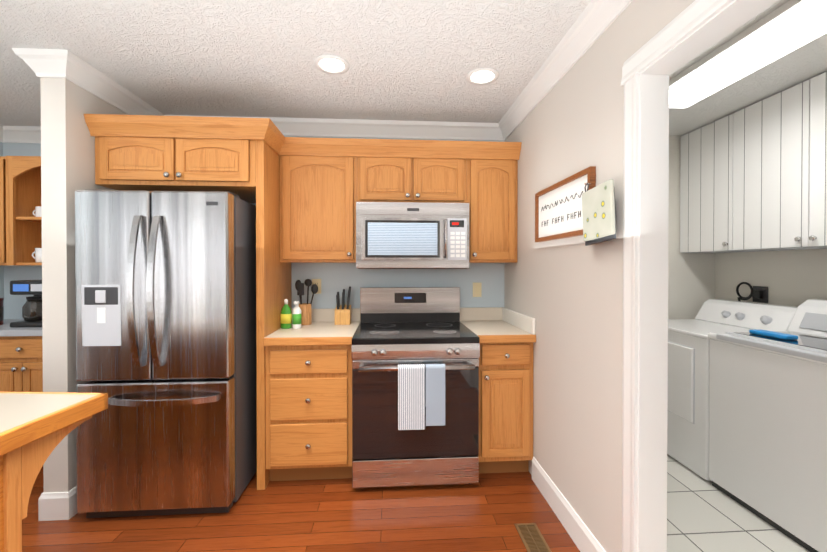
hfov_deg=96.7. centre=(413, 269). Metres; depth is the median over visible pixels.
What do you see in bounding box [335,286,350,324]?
knife block
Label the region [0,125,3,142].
crown molding
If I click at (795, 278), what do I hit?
wall
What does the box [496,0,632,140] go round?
crown molding
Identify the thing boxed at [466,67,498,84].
recessed light
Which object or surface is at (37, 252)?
mug
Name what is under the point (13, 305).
wall
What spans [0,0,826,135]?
ceiling
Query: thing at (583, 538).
baseboard
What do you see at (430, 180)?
upper cabinet
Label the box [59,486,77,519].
baseboard
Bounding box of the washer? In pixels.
[708,299,826,551]
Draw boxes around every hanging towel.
[398,364,424,429]
[425,364,444,425]
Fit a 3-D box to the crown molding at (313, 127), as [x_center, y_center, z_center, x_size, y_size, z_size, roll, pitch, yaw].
[-0.631,-1.067,2.779,2.512,0.110,0.072,0,0,-4]
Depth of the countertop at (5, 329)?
2.47 m
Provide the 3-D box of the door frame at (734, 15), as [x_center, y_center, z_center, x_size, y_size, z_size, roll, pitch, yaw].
[0.895,0.271,0.859,0.122,2.123,1.136,0,0,-4]
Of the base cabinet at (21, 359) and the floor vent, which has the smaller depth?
the floor vent
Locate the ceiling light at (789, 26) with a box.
[669,0,826,107]
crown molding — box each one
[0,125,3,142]
[4,126,40,142]
[12,48,51,77]
[44,49,163,115]
[164,115,495,140]
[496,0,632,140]
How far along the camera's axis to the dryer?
2.44 m
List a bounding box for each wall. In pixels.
[0,142,3,307]
[3,143,41,318]
[40,77,127,492]
[250,136,504,308]
[504,0,694,551]
[668,136,714,318]
[715,249,826,306]
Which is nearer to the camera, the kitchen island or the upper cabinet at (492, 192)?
the kitchen island
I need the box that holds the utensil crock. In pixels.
[295,279,317,324]
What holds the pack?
on the washer
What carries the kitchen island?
on the floor
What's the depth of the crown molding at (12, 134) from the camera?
2.92 m
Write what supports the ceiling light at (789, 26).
attached to the ceiling
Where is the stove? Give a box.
[352,287,479,487]
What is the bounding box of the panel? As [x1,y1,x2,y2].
[256,140,291,489]
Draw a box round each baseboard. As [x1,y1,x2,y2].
[38,492,58,520]
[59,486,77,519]
[532,457,605,551]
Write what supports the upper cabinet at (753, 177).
attached to the wall at (795, 278)
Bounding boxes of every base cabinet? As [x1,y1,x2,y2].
[0,335,42,391]
[263,308,359,480]
[460,307,535,473]
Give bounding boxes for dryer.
[667,299,796,480]
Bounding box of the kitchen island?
[0,400,107,551]
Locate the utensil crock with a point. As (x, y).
(306, 313)
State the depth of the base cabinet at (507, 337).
2.29 m
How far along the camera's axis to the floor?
1.91 m
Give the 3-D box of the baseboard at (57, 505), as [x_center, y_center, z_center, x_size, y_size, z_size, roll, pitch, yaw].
[-1.999,1.250,2.488,0.014,0.140,1.114,0,0,-4]
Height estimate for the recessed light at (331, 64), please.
0.007 m
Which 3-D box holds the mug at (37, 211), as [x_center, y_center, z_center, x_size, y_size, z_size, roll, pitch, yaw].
[-2.852,-0.428,2.808,0.110,0.090,0.078,0,0,-4]
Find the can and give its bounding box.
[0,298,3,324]
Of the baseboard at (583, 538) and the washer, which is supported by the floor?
the washer
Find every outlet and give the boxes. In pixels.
[312,279,320,293]
[473,283,481,296]
[736,282,767,302]
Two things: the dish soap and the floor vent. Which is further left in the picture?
the dish soap
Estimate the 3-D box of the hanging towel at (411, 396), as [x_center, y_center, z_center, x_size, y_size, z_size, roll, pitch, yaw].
[-0.012,0.733,2.119,0.153,0.368,0.043,0,0,-4]
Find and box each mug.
[32,206,41,216]
[32,248,41,262]
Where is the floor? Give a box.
[22,454,808,551]
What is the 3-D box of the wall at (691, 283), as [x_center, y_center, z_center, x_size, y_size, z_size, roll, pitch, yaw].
[1.736,0.095,3.136,1.857,2.440,0.120,0,0,-4]
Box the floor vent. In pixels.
[514,523,551,551]
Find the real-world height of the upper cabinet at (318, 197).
0.764 m
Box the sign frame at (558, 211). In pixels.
[535,166,595,241]
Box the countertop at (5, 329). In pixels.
[0,319,41,338]
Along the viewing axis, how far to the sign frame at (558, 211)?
1.89 m
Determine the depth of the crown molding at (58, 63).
2.07 m
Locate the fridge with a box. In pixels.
[75,190,256,517]
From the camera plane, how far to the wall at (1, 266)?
2.94 m
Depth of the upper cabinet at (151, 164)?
2.15 m
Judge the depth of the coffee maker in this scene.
2.55 m
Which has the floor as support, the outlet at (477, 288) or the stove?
the stove
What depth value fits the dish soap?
2.49 m
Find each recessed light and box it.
[314,55,349,73]
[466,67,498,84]
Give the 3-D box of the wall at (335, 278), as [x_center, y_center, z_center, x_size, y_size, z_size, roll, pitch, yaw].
[-0.587,0.097,2.887,2.612,2.440,0.120,0,0,-4]
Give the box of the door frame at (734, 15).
[621,0,777,551]
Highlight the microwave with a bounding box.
[356,202,469,268]
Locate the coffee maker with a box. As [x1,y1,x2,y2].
[10,280,41,326]
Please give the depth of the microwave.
2.44 m
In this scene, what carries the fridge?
on the floor
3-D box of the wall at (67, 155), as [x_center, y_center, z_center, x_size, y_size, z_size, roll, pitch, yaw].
[-1.936,0.099,2.550,0.123,2.440,1.220,0,0,-4]
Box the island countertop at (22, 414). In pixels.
[0,392,107,447]
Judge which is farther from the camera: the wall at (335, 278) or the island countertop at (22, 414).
the wall at (335, 278)
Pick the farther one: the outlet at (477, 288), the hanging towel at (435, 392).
the outlet at (477, 288)
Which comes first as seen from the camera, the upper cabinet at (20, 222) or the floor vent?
the floor vent
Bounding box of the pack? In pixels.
[749,330,797,339]
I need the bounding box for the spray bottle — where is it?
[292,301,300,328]
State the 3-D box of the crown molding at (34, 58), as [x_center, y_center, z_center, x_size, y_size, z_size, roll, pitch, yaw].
[-2.011,-1.064,2.390,0.097,0.110,1.072,0,0,-4]
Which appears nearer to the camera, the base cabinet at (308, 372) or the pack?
the pack
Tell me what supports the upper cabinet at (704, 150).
attached to the wall at (795, 278)
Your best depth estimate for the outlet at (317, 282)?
2.81 m
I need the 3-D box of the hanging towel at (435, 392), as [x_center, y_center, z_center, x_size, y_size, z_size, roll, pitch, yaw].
[0.125,0.723,2.128,0.112,0.348,0.043,0,0,-4]
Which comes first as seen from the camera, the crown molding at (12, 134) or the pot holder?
the pot holder
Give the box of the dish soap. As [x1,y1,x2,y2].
[280,299,291,328]
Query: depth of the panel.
2.22 m
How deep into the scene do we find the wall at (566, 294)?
1.74 m
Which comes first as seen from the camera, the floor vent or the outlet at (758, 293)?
the floor vent
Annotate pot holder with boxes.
[582,179,615,245]
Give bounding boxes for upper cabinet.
[0,156,41,264]
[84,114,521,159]
[95,136,255,202]
[280,155,356,262]
[357,157,466,202]
[467,159,517,262]
[680,116,733,252]
[728,72,826,251]

